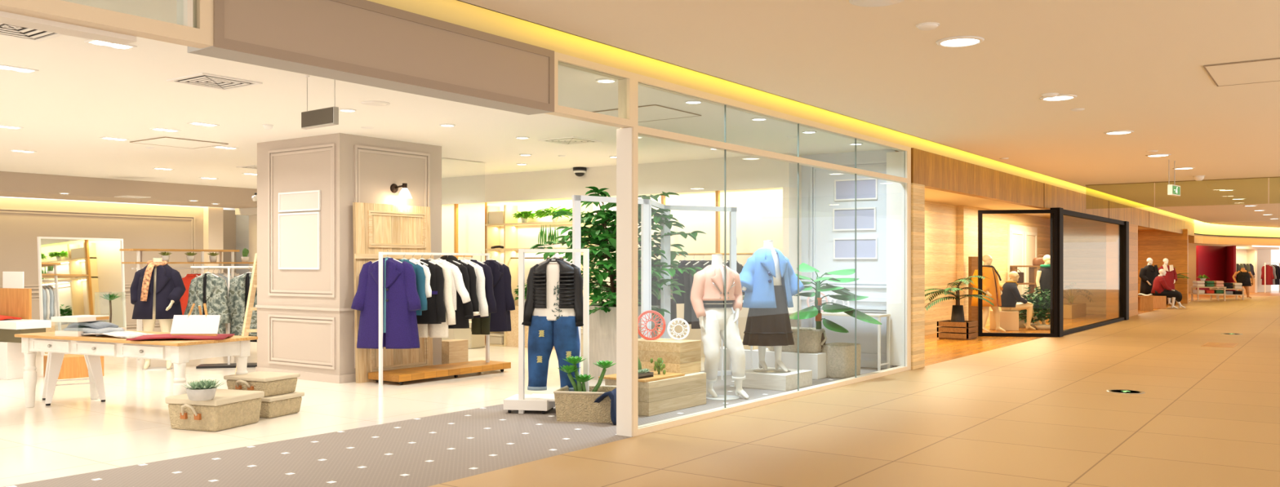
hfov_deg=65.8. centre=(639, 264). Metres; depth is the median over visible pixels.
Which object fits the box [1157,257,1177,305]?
mannequin
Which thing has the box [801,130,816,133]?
recessed light
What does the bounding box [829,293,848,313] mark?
wheel
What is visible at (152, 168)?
recessed light
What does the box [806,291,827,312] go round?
wheel
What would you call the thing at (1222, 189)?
recessed light
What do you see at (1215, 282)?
sweater
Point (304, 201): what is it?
poster
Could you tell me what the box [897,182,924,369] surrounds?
wall pier
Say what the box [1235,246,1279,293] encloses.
wall
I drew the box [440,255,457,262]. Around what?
hood
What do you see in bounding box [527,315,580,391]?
jeans
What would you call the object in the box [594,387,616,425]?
jeans
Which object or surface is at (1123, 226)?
window
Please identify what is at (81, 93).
ceiling
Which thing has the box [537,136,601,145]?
ceiling vent
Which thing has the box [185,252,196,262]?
potted plant
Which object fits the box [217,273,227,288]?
shirt
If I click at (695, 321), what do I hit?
garment
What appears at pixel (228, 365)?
rail
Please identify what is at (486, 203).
batten
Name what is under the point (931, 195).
ceiling
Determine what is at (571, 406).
woven basket
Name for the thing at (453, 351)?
cube
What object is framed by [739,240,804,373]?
mannequin
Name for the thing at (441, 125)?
recessed light
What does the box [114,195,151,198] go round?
air vent
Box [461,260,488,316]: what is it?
shirt
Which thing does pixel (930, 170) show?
wall
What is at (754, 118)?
recessed light
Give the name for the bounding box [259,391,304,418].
woven basket
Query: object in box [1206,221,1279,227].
ceiling
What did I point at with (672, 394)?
wooden crate
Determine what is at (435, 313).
pullover
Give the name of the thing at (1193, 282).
sweater
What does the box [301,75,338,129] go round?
hanging sign
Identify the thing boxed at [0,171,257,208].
ceiling beam
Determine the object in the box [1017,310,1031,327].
cube
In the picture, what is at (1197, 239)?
wall
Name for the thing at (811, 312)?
leaf plant
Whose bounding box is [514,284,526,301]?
potted plant
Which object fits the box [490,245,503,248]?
case
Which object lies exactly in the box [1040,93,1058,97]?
smoke detector
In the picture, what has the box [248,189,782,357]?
wall niche
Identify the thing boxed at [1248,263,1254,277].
garment
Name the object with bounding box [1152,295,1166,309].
cube
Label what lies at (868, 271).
wall
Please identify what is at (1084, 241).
wall
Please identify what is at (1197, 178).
dome camera
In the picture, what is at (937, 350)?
floor
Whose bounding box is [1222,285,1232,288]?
sweater
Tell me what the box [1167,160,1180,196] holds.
exit sign
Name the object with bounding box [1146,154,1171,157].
recessed light
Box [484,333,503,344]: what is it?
box
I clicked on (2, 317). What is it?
sweater
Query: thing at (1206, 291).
sweater
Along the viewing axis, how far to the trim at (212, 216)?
21.67 m
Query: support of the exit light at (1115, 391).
on the floor at (1040, 412)
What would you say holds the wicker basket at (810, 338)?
on the bench at (815, 362)
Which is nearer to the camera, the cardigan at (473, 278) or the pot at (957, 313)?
the cardigan at (473, 278)
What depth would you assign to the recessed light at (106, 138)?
12.53 m
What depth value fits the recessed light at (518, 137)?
12.43 m
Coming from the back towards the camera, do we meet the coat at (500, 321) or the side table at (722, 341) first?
the coat at (500, 321)
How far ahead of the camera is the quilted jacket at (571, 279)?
9.57 m
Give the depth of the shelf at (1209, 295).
40.22 m
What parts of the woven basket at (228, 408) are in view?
handle, lid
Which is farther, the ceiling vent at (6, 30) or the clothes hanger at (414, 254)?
the clothes hanger at (414, 254)
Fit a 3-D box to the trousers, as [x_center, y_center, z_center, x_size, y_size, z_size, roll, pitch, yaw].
[-2.131,0.528,13.251,0.274,0.824,0.088,0,0,7]
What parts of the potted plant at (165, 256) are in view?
pot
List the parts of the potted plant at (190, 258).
pot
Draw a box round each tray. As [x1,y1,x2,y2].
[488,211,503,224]
[598,371,684,382]
[638,372,653,379]
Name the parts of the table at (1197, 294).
leg, leg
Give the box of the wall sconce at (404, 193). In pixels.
[390,183,412,199]
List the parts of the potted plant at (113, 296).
stem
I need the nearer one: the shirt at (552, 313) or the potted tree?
the shirt at (552, 313)
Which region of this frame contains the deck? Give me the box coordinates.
[368,360,511,385]
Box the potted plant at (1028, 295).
[1017,286,1047,328]
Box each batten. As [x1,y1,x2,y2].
[484,202,487,345]
[661,193,665,204]
[715,191,719,253]
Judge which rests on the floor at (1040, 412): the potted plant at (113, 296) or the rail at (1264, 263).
the rail at (1264, 263)
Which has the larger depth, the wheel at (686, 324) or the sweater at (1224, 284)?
the sweater at (1224, 284)
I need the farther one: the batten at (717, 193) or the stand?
the batten at (717, 193)
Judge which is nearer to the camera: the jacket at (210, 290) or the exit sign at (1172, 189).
the jacket at (210, 290)
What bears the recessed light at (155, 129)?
in the ceiling at (81, 93)
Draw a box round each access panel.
[129,137,228,148]
[592,104,701,122]
[1203,57,1279,86]
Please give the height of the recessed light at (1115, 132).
0.014 m
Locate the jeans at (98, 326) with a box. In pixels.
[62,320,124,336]
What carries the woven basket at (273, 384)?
on the woven basket at (277, 406)
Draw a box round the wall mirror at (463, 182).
[441,158,484,358]
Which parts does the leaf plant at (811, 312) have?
stem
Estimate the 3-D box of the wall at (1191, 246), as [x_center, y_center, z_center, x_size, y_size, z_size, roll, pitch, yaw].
[25.982,-0.050,49.521,20.001,3.000,0.150,0,0,-35]
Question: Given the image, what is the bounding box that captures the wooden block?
[741,339,758,350]
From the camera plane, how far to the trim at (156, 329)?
20.27 m
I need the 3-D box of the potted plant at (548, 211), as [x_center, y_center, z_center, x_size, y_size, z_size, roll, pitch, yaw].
[-1.456,-0.856,16.871,0.894,0.271,0.355,0,0,35]
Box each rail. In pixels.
[190,266,257,368]
[378,252,489,385]
[653,253,754,255]
[1264,262,1279,293]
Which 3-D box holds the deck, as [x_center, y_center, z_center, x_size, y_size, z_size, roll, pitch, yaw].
[-2.537,1.387,12.735,0.560,0.124,1.950,0,0,35]
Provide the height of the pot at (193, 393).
0.100 m
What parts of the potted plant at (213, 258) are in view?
pot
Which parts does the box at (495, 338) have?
lid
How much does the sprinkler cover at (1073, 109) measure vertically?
0.020 m
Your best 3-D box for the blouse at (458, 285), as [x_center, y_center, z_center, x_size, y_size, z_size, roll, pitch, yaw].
[-2.569,0.264,12.629,0.863,0.644,0.164,0,0,6]
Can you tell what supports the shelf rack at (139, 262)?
on the floor at (1040, 412)
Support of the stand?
on the floor at (1040, 412)
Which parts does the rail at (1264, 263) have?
post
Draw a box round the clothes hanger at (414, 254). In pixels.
[410,253,428,266]
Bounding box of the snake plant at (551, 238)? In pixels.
[537,224,560,248]
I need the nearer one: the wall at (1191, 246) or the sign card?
the sign card
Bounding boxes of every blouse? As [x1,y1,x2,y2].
[408,259,431,297]
[436,259,471,310]
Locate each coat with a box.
[351,257,421,349]
[471,260,515,332]
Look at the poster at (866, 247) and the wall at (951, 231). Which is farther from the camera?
the wall at (951, 231)
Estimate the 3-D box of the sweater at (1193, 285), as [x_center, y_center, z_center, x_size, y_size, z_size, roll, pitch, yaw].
[22.262,0.834,39.392,0.300,0.110,0.400,0,0,5]
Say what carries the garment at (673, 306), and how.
hanging from the clothes hanger
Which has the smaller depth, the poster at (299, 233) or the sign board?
the sign board
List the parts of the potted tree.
planter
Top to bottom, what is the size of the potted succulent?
0.164 m
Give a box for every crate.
[604,372,706,416]
[638,337,701,374]
[937,320,978,340]
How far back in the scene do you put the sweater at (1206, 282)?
39.17 m
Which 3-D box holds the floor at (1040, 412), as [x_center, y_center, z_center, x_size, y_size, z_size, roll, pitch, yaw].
[10.388,1.498,30.412,25.600,0.104,68.584,0,0,35]
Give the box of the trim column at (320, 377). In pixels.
[255,143,442,383]
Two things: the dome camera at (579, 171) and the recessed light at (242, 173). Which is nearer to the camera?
the dome camera at (579, 171)
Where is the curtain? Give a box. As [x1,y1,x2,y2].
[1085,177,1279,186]
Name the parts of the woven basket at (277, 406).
lid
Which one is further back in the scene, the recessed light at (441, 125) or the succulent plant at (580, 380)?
the recessed light at (441, 125)
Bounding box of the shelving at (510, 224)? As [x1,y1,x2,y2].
[485,202,592,349]
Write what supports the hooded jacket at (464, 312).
hanging from the clothes hanger
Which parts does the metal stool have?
leg, leg, leg, leg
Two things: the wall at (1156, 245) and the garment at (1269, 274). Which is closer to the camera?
the wall at (1156, 245)
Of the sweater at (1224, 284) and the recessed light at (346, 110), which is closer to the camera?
the recessed light at (346, 110)
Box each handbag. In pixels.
[1017,269,1023,283]
[1032,255,1044,265]
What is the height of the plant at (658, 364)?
0.172 m
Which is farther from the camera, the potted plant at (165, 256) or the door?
the door
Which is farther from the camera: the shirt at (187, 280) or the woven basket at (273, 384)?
the shirt at (187, 280)
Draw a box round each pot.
[185,387,217,400]
[240,257,248,262]
[949,305,965,333]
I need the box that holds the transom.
[176,0,192,27]
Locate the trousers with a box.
[471,313,490,334]
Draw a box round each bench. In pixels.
[717,346,826,379]
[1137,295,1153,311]
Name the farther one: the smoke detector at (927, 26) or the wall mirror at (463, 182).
the wall mirror at (463, 182)
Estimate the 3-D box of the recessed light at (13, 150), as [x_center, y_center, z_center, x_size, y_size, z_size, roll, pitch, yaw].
[-8.705,-1.594,13.945,0.160,0.012,0.300,0,0,35]
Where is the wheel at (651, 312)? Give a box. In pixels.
[638,310,666,340]
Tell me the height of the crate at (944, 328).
0.340 m
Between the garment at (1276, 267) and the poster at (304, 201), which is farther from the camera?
the garment at (1276, 267)
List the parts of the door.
panel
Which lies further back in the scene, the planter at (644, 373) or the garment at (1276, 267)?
the garment at (1276, 267)
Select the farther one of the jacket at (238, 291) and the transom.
the jacket at (238, 291)
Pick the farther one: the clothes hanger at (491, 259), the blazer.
the clothes hanger at (491, 259)
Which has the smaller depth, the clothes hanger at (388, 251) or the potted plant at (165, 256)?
the clothes hanger at (388, 251)
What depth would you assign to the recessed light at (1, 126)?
11.48 m
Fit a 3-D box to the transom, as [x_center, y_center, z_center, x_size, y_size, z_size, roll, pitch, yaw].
[-2.370,-1.383,5.148,0.102,0.305,0.030,0,0,35]
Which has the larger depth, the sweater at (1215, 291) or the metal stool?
the sweater at (1215, 291)
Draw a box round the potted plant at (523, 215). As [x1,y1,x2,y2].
[511,210,535,222]
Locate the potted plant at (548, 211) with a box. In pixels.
[533,206,572,222]
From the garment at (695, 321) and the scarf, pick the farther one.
the garment at (695, 321)
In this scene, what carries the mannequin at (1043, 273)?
on the floor at (937, 350)
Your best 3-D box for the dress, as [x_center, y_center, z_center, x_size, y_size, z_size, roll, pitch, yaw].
[-2.655,0.433,12.509,0.722,0.985,0.160,0,0,11]
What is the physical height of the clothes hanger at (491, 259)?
0.168 m
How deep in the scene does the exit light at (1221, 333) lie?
20.50 m
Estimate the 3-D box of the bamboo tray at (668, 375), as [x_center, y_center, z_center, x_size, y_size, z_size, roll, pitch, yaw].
[0.022,1.113,9.847,0.560,0.022,0.700,0,0,35]
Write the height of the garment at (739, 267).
0.683 m
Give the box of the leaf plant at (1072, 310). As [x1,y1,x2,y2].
[1063,282,1092,319]
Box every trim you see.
[0,208,195,332]
[203,207,222,273]
[459,0,1201,222]
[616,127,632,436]
[782,186,801,327]
[1044,183,1149,227]
[1194,233,1279,238]
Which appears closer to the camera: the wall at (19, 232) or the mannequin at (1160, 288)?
the wall at (19, 232)
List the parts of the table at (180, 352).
leg, drawer, leg, drawer, drawer, leg, leg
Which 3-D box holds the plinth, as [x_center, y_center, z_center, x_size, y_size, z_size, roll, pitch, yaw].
[-7.341,1.315,12.819,0.500,0.270,0.560,0,0,43]
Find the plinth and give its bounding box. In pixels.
[43,354,103,379]
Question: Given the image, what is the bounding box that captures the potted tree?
[527,186,706,381]
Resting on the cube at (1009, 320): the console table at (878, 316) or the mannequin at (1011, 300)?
the mannequin at (1011, 300)
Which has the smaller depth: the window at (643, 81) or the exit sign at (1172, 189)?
the window at (643, 81)
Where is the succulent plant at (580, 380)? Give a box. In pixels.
[556,355,615,391]
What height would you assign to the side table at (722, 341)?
1.000 m
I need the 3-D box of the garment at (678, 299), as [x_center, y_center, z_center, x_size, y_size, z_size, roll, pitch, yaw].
[0.672,0.264,14.810,0.581,0.643,0.157,0,0,-43]
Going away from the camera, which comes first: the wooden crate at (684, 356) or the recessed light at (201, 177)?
the wooden crate at (684, 356)
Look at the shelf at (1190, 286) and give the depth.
39.19 m
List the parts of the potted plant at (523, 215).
pot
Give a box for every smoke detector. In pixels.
[262,124,273,129]
[786,135,797,138]
[915,22,939,31]
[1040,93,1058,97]
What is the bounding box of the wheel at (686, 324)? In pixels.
[666,318,689,340]
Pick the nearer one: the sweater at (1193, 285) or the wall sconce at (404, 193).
the wall sconce at (404, 193)
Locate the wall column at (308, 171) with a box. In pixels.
[257,133,441,375]
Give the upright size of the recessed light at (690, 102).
0.014 m
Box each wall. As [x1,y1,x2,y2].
[0,197,235,328]
[218,149,899,368]
[235,153,801,215]
[366,0,1194,319]
[911,147,1194,235]
[924,200,1050,335]
[1063,220,1106,314]
[1137,229,1187,303]
[1187,239,1252,292]
[1188,234,1279,246]
[1194,219,1279,237]
[1195,245,1235,291]
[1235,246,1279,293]
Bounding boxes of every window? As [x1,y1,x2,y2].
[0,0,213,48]
[546,51,633,128]
[620,73,911,436]
[977,209,1057,337]
[1050,207,1128,337]
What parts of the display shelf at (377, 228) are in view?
moulding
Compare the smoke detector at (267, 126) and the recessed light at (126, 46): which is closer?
the recessed light at (126, 46)
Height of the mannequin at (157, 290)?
1.544 m
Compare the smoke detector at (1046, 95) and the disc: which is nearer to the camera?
the smoke detector at (1046, 95)
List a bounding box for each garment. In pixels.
[651,275,660,324]
[656,279,676,322]
[670,260,679,298]
[672,260,688,303]
[682,260,697,324]
[689,260,707,328]
[702,260,711,269]
[726,260,745,307]
[1235,263,1240,275]
[1244,263,1251,272]
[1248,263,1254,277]
[1261,265,1274,284]
[1270,265,1276,284]
[1272,265,1279,284]
[1275,265,1279,284]
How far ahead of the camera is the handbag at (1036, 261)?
24.54 m
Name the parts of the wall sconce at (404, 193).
arm, lamp shade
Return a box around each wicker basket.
[768,327,826,353]
[821,342,861,378]
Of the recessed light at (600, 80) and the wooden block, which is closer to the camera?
the recessed light at (600, 80)
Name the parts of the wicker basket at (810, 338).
handle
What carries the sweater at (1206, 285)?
on the table at (1197, 294)
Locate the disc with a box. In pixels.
[361,126,373,128]
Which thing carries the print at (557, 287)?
attached to the shirt at (552, 313)
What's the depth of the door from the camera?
25.58 m
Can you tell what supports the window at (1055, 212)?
in the wall at (453, 11)
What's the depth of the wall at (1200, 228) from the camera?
42.78 m
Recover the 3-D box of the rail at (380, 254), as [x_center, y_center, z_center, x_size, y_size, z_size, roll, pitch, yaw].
[-2.586,0.650,12.616,0.036,1.600,1.856,0,0,35]
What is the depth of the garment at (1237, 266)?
49.32 m
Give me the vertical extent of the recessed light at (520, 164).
0.014 m
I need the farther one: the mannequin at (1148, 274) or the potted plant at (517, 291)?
the mannequin at (1148, 274)
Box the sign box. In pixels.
[187,0,554,115]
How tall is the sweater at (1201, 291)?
0.140 m
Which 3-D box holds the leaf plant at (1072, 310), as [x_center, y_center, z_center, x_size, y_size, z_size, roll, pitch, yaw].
[11.846,0.969,27.233,0.859,0.963,2.235,0,0,35]
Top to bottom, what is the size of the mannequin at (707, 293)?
1.559 m
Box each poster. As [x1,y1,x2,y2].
[278,190,320,212]
[278,212,319,269]
[832,207,875,231]
[833,237,877,259]
[834,177,877,200]
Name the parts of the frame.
frame panel, frame panel, frame panel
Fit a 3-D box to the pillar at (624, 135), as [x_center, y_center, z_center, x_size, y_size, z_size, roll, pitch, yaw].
[-0.132,0.150,8.359,0.158,2.600,0.013,0,0,35]
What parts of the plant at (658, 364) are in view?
stem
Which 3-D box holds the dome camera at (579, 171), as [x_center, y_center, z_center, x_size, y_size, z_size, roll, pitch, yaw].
[-0.998,-1.525,16.344,0.220,0.150,0.220,0,0,35]
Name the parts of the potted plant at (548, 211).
pot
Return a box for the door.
[1007,224,1037,313]
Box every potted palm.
[924,275,993,333]
[1166,266,1188,304]
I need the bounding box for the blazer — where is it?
[470,260,497,317]
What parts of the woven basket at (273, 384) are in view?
handle, lid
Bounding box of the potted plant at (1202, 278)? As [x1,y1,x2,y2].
[1199,275,1209,280]
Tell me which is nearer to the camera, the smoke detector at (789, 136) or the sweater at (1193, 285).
the smoke detector at (789, 136)
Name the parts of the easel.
leg, leg, leg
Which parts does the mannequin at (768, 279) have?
plate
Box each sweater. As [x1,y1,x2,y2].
[0,315,22,320]
[1192,280,1204,284]
[1192,284,1204,286]
[1192,289,1204,293]
[1204,280,1213,284]
[1204,284,1213,286]
[1204,289,1213,293]
[1213,280,1223,284]
[1213,284,1223,287]
[1213,289,1223,293]
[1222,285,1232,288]
[1223,283,1232,285]
[1225,290,1232,294]
[1231,290,1242,294]
[1232,283,1242,285]
[1232,285,1242,288]
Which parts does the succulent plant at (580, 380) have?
stem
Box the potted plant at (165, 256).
[159,252,170,262]
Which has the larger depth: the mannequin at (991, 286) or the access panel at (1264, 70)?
the mannequin at (991, 286)
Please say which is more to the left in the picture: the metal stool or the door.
the metal stool
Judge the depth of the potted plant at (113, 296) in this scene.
10.17 m
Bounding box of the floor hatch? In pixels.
[1201,342,1238,347]
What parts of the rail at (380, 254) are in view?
post, hanging rail, post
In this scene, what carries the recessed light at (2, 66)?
in the ceiling at (81, 93)
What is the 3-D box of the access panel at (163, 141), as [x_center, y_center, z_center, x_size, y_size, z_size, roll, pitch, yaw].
[-6.051,-1.593,12.992,0.864,0.008,0.864,0,0,35]
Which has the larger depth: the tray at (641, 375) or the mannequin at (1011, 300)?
the mannequin at (1011, 300)
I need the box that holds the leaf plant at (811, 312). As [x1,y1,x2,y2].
[789,262,881,349]
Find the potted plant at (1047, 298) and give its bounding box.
[1028,288,1050,329]
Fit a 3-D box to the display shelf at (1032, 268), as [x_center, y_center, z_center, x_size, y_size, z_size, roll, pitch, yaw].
[9.810,0.740,24.603,1.170,1.420,0.360,0,0,-5]
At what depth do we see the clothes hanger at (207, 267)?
13.91 m
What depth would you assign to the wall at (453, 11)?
9.64 m
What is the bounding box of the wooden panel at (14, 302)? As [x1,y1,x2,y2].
[0,288,31,319]
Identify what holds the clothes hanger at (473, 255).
hanging from the rail at (380, 254)
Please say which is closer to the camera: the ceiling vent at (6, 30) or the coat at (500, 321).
the ceiling vent at (6, 30)
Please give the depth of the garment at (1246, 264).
49.97 m
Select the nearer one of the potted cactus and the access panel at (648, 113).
the access panel at (648, 113)
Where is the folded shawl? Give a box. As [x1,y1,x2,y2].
[126,333,235,340]
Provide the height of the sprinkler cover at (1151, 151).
0.020 m
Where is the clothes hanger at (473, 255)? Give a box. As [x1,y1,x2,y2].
[467,254,484,265]
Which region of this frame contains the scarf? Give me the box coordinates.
[80,331,155,338]
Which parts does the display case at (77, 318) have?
lid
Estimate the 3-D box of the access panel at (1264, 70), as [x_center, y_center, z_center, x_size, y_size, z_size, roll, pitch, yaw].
[5.292,-1.643,8.450,0.724,0.008,1.124,0,0,35]
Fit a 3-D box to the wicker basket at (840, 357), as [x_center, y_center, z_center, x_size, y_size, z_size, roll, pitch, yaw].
[2.594,1.240,12.766,0.404,0.420,0.485,0,0,41]
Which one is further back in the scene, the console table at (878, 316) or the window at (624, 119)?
the console table at (878, 316)
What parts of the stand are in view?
post, hanging rail, post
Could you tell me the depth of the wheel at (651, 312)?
10.38 m
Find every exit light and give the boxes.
[1106,389,1145,394]
[1221,333,1242,334]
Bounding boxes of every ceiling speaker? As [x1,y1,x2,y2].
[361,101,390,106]
[848,0,904,7]
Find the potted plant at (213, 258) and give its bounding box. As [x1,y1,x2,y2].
[207,252,219,262]
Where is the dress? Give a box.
[417,259,455,337]
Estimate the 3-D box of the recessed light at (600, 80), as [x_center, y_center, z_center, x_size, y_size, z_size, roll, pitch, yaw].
[-0.294,-1.593,8.588,0.184,0.014,0.184,0,0,35]
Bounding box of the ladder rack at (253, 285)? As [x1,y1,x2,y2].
[235,253,257,374]
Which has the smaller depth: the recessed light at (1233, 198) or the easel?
the easel
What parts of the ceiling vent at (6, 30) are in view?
frame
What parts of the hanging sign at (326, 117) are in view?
rod, panel, casing, rod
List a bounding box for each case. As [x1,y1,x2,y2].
[50,315,109,337]
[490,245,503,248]
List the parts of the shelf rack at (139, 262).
post, post, shelf, shelf, hanging rail, post, post, post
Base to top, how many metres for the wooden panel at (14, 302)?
0.400 m
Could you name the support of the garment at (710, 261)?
hanging from the clothes hanger
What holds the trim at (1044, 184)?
attached to the wall at (930, 170)
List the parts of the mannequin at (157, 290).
plate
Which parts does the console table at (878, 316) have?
leg, leg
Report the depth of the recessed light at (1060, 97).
9.77 m
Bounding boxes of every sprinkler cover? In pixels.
[1070,108,1084,111]
[1146,150,1157,152]
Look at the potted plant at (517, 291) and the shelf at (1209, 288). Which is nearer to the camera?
the potted plant at (517, 291)
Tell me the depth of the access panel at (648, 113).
10.44 m
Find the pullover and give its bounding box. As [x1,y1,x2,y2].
[416,259,445,324]
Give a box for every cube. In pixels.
[441,339,467,364]
[990,310,1018,330]
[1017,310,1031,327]
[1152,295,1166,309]
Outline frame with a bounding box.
[571,195,737,376]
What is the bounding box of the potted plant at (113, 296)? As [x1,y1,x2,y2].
[100,293,125,331]
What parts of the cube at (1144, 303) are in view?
leg, seat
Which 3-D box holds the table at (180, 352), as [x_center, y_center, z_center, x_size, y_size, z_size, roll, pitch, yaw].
[-5.023,1.077,9.816,2.445,0.745,0.900,0,0,27]
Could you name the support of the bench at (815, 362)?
on the floor at (1040, 412)
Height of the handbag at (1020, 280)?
0.348 m
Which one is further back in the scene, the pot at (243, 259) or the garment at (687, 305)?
the pot at (243, 259)
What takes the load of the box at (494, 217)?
on the shelving at (510, 224)
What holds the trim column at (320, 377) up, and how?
attached to the wall column at (308, 171)
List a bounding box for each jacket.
[183,273,229,333]
[226,273,257,336]
[440,255,473,328]
[521,258,583,326]
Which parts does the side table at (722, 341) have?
leg, leg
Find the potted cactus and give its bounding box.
[240,248,248,262]
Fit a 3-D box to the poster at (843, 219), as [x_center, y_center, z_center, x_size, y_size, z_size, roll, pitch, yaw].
[3.040,-0.641,14.028,0.644,0.320,0.023,0,0,35]
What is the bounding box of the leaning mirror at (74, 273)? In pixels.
[36,236,126,356]
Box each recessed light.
[0,64,39,73]
[0,124,23,128]
[8,149,36,152]
[84,40,137,49]
[99,137,128,141]
[149,128,181,132]
[151,168,174,169]
[186,121,219,126]
[200,177,217,179]
[211,146,238,149]
[242,173,257,175]
[338,108,356,112]
[440,124,455,127]
[515,136,529,139]
[516,163,527,165]
[595,78,616,83]
[684,100,702,104]
[751,117,767,120]
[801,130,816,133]
[848,142,862,145]
[935,35,984,47]
[1040,94,1077,101]
[1103,130,1133,134]
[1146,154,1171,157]
[1172,167,1195,169]
[1217,189,1235,191]
[1231,198,1246,199]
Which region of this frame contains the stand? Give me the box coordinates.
[503,248,589,413]
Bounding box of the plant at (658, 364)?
[649,357,666,374]
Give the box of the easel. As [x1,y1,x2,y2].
[171,303,217,339]
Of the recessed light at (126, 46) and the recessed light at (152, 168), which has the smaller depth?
the recessed light at (126, 46)
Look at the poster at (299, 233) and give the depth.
12.49 m
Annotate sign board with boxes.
[170,315,220,334]
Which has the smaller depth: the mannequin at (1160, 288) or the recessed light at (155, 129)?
the recessed light at (155, 129)
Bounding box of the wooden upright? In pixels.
[968,257,977,326]
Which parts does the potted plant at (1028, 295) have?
pot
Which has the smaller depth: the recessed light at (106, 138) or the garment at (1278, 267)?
the recessed light at (106, 138)
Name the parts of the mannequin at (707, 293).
trouser leg, plate, trouser leg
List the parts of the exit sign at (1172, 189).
rod, casing, rod, panel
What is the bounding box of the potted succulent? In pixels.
[181,379,225,400]
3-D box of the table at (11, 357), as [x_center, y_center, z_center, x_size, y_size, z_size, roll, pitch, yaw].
[-8.435,1.083,12.867,1.820,0.735,0.440,0,0,27]
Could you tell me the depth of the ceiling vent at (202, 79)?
8.61 m
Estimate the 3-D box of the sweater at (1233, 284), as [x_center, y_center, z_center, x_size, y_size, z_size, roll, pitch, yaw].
[24.411,0.814,40.480,0.300,0.110,0.400,0,0,5]
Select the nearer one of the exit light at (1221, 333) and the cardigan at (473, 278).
the cardigan at (473, 278)
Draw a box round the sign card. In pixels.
[2,271,23,288]
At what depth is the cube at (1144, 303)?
30.81 m
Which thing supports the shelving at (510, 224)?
on the floor at (1040, 412)
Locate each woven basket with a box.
[164,389,264,431]
[223,371,300,397]
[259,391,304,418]
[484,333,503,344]
[553,385,616,422]
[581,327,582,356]
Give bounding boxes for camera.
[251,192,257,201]
[573,167,586,177]
[1193,175,1204,181]
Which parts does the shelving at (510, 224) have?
shelf, shelf, shelf, hanging rail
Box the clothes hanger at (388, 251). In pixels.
[372,250,402,263]
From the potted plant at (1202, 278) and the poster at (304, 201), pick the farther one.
the potted plant at (1202, 278)
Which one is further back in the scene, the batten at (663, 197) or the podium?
the batten at (663, 197)
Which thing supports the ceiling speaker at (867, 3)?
attached to the ceiling at (1136, 66)
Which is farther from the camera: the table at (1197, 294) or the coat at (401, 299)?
the table at (1197, 294)
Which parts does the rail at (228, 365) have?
hanging rail, post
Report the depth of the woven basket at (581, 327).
15.52 m
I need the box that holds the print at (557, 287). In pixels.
[551,280,562,319]
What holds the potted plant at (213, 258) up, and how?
on the shelf rack at (139, 262)
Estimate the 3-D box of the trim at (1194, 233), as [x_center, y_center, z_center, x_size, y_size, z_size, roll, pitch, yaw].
[29.822,-1.210,45.532,20.300,0.040,0.610,0,0,-37]
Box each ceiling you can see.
[0,0,889,189]
[456,0,1279,222]
[924,187,1151,230]
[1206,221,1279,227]
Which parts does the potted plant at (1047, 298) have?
pot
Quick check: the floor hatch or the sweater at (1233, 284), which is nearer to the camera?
the floor hatch
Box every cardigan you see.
[398,259,426,315]
[457,260,479,315]
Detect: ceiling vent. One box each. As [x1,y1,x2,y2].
[0,23,63,41]
[166,72,262,90]
[235,164,257,168]
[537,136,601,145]
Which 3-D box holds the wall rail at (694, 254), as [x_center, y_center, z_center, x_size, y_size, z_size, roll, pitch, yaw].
[1.016,-0.150,14.988,1.950,0.028,0.714,0,0,35]
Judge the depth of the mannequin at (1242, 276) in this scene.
42.26 m
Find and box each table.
[0,319,51,379]
[14,330,257,408]
[720,300,752,380]
[788,311,890,371]
[1190,286,1226,301]
[1208,288,1244,300]
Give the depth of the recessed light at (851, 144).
13.04 m
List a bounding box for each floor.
[0,290,1279,486]
[924,299,1196,366]
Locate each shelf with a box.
[352,202,433,383]
[1009,265,1039,323]
[1190,286,1226,288]
[1190,293,1226,294]
[1208,288,1244,289]
[1208,294,1244,295]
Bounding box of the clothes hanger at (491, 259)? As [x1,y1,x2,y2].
[481,253,504,264]
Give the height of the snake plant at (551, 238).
0.408 m
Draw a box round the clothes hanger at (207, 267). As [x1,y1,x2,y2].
[196,266,218,277]
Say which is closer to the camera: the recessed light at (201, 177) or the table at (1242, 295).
the recessed light at (201, 177)
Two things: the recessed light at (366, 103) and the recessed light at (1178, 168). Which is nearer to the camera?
the recessed light at (366, 103)
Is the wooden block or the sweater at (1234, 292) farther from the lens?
the sweater at (1234, 292)
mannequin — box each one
[129,257,186,370]
[690,254,748,400]
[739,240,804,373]
[970,254,1005,332]
[998,271,1040,329]
[1034,254,1050,324]
[1138,257,1159,294]
[1151,269,1185,308]
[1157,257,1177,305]
[1232,267,1253,297]
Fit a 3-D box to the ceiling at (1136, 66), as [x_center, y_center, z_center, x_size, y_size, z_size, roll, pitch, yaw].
[11.528,-1.680,16.957,8.120,0.060,48.000,0,0,35]
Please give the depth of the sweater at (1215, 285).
39.13 m
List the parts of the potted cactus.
stem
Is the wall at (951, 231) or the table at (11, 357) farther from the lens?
the wall at (951, 231)
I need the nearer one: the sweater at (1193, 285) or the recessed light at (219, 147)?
the recessed light at (219, 147)
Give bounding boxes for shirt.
[179,274,197,315]
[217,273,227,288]
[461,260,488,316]
[532,259,575,320]
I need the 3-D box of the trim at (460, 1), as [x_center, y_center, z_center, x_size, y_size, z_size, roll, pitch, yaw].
[8.228,-1.695,19.311,0.012,0.090,48.000,0,0,35]
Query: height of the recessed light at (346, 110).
0.014 m
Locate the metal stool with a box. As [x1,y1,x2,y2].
[41,352,106,405]
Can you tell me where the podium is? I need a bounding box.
[733,367,812,391]
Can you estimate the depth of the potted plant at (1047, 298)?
21.87 m
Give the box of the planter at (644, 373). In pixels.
[638,359,653,379]
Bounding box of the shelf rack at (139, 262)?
[119,248,253,360]
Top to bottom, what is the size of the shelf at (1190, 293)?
0.040 m
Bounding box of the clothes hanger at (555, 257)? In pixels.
[537,252,572,265]

